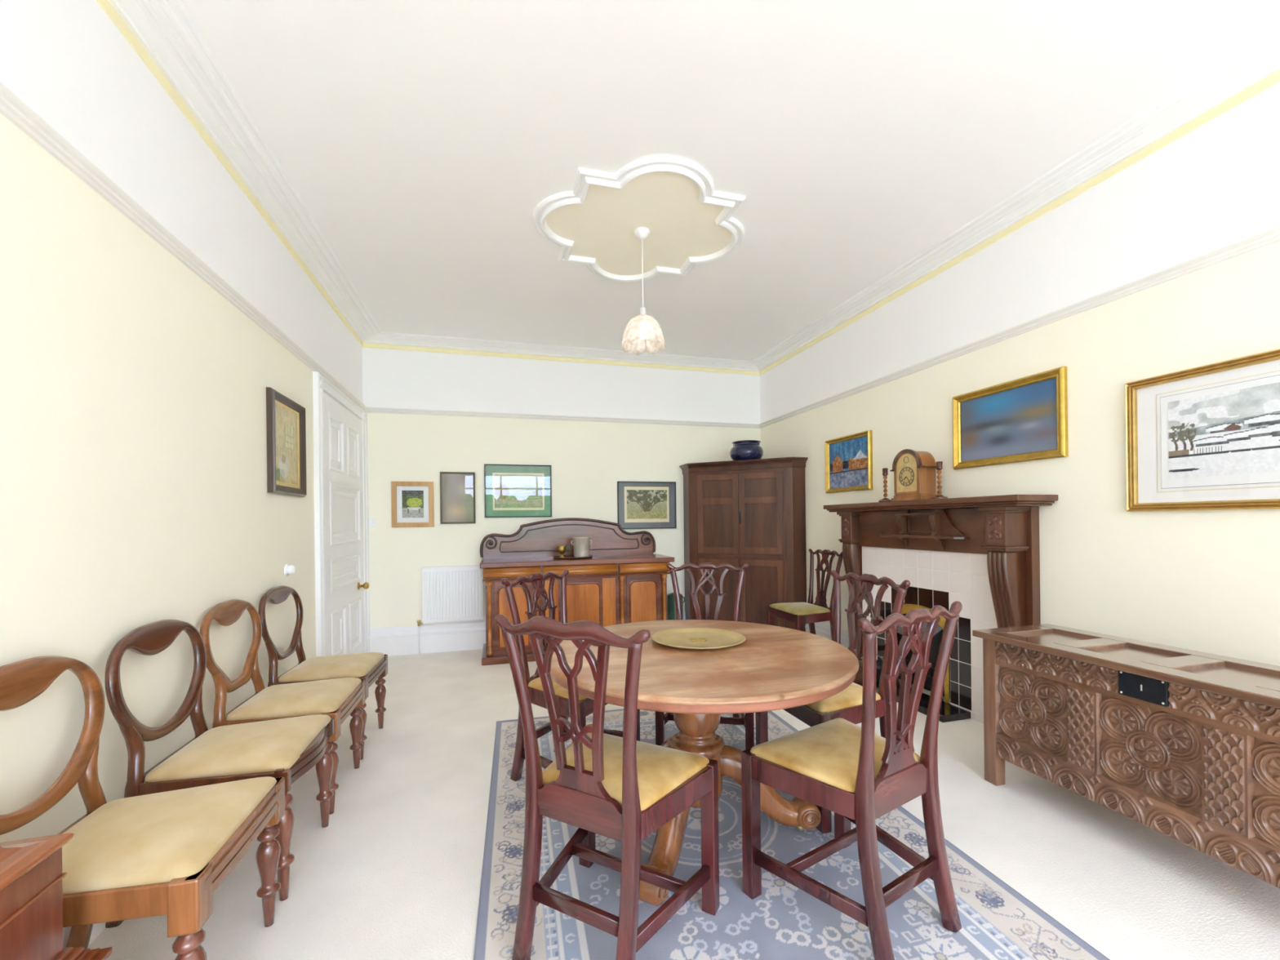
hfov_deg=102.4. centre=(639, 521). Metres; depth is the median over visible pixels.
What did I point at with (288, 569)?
dimmer switch
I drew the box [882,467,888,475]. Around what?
candle cup
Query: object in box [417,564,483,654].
radiator
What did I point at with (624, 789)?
dining chair
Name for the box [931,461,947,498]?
candlestick
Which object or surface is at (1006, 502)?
mantel shelf
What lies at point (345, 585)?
door
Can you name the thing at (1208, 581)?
wall
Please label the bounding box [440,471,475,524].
framed picture
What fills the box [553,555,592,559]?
serving tray
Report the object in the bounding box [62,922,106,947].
baseboard
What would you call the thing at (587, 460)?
wall
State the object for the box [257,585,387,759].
chair
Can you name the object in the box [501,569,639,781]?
dining chair
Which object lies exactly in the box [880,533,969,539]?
shelf
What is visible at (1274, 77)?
trim
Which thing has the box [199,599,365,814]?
chair
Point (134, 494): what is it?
wall
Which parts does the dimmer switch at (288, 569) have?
plate, knob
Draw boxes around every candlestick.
[878,467,891,502]
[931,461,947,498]
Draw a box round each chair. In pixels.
[0,655,284,959]
[104,619,333,928]
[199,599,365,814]
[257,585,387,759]
[494,614,719,959]
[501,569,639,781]
[655,562,754,750]
[741,600,962,959]
[755,569,910,833]
[766,548,843,640]
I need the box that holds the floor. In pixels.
[87,648,1279,959]
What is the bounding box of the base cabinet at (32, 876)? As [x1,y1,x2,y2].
[0,832,112,959]
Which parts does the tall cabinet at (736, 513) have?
cupboard door, door panel, cupboard door, door panel, rail, rail, cornice, door panel, cupboard door, door panel, cupboard door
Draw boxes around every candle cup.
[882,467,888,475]
[935,461,942,470]
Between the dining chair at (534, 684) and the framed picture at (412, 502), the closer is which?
the dining chair at (534, 684)
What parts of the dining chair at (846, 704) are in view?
leg, rail, leg, leg, seat, rail, rail, crest rail, leg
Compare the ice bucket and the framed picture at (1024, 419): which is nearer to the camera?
the framed picture at (1024, 419)
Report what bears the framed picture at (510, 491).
attached to the wall at (587, 460)
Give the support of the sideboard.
on the floor
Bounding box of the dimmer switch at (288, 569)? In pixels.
[284,564,295,576]
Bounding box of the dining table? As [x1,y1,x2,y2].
[550,619,859,906]
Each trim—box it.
[0,81,1279,428]
[96,0,1279,375]
[107,0,1279,371]
[312,371,369,657]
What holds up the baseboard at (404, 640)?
attached to the wall at (587, 460)
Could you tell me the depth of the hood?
3.21 m
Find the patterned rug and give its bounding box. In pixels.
[473,708,1110,959]
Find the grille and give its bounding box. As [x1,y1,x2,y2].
[422,564,479,568]
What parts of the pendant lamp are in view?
cord, lamp shade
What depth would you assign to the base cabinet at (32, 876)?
0.93 m
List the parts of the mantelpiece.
neck moulding, capital moulding, sunk panel frame, capital moulding, neck moulding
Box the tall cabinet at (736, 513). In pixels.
[679,457,808,631]
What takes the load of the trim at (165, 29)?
attached to the wall at (134, 494)
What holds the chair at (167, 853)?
on the floor
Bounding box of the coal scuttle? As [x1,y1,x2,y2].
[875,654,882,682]
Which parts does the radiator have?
panel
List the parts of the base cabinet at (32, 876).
string moulding, moulded lid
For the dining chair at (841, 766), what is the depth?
1.44 m
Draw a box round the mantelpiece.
[823,494,1057,661]
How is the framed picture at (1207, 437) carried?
attached to the wall at (1208, 581)
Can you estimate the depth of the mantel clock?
3.25 m
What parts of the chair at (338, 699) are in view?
leg, rail, leg, rail, seat, leg, rail, leg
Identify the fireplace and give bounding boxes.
[862,546,997,723]
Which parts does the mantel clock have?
door frame, arch moulding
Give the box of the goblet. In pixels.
[557,545,565,557]
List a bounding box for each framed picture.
[266,386,306,497]
[391,481,434,527]
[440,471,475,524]
[484,463,551,517]
[617,481,676,528]
[825,430,872,493]
[952,366,1068,469]
[1124,348,1279,511]
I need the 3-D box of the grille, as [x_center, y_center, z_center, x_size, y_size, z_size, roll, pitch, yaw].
[-1.715,0.414,4.722,0.528,0.013,0.040,-1,0,-15]
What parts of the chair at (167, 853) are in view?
rail, leg, rail, seat, leg, rail, leg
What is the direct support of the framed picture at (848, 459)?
attached to the wall at (1208, 581)
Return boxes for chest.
[972,623,1279,888]
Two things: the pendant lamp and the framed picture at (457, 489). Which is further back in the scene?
the framed picture at (457, 489)
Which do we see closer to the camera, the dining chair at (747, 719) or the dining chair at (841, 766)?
the dining chair at (841, 766)
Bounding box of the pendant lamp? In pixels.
[621,226,665,355]
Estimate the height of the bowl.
0.188 m
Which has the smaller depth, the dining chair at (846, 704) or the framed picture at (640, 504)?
the dining chair at (846, 704)
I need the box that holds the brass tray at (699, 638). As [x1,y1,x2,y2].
[651,626,746,650]
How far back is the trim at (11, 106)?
2.21 m
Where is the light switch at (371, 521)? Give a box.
[368,518,375,527]
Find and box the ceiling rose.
[533,155,745,282]
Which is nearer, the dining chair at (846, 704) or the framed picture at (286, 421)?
the dining chair at (846, 704)
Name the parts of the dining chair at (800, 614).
leg, rail, leg, seat, leg, rail, crest rail, leg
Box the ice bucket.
[571,537,591,557]
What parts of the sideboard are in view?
drawer, door panel, cupboard door, panel moulding, crest moulding, moulding, drawer, panel moulding, cupboard door, door panel, cupboard door, panel moulding, door panel, drawer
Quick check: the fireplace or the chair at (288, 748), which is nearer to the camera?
the chair at (288, 748)
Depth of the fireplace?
3.13 m
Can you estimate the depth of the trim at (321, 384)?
3.41 m
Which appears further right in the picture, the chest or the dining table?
the chest
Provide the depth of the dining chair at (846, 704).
2.12 m
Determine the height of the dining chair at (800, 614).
0.925 m
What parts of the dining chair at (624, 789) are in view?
leg, crest rail, rail, leg, seat, leg, rail, leg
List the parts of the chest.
corner post, lid frame, lock plate, lid panel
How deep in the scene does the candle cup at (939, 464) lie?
3.12 m
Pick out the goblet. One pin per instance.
(562, 548)
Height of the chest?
0.668 m
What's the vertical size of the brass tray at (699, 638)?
0.017 m
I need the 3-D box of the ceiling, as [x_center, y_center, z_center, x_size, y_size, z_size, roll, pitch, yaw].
[0.837,-1.720,-0.052,4.099,0.100,10.843,-1,0,-15]
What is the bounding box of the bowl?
[729,440,763,460]
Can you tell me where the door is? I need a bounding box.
[323,391,368,655]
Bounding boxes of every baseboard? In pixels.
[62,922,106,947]
[368,609,685,656]
[804,622,848,648]
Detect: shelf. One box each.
[823,494,1057,511]
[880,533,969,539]
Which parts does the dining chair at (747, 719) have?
leg, leg, crest rail, leg, leg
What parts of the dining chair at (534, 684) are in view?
leg, rail, crest rail, rail, seat, leg, leg, rail, leg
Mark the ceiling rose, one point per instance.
(690, 223)
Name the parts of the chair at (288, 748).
leg, rail, leg, rail, seat, leg, rail, leg, rail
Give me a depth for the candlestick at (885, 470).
3.49 m
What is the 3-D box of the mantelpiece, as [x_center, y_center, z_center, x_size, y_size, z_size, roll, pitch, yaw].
[1.801,0.507,3.353,0.274,1.284,1.583,-1,0,-15]
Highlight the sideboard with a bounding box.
[480,517,674,665]
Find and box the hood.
[897,622,942,641]
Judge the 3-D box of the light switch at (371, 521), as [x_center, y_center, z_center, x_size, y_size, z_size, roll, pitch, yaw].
[-2.377,0.008,4.568,0.055,0.080,0.013,-1,0,-15]
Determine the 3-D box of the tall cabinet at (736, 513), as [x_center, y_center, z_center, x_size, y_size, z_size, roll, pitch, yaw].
[0.987,0.286,5.041,0.937,1.745,0.887,-1,0,-15]
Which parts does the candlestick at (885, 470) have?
twisted stem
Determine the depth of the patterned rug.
1.57 m
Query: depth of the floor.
1.78 m
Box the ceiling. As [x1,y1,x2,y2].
[180,0,1279,360]
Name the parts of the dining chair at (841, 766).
leg, rail, seat, leg, leg, rail, crest rail, leg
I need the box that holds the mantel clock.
[889,448,937,501]
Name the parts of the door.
panel moulding, knob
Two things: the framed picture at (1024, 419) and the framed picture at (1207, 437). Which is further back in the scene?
the framed picture at (1024, 419)
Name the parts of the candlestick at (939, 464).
twisted stem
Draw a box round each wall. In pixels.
[0,0,363,842]
[362,346,760,628]
[760,81,1279,702]
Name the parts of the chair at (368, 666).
leg, rail, rail, leg, seat, leg, rail, leg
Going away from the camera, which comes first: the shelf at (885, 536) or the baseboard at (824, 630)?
the shelf at (885, 536)

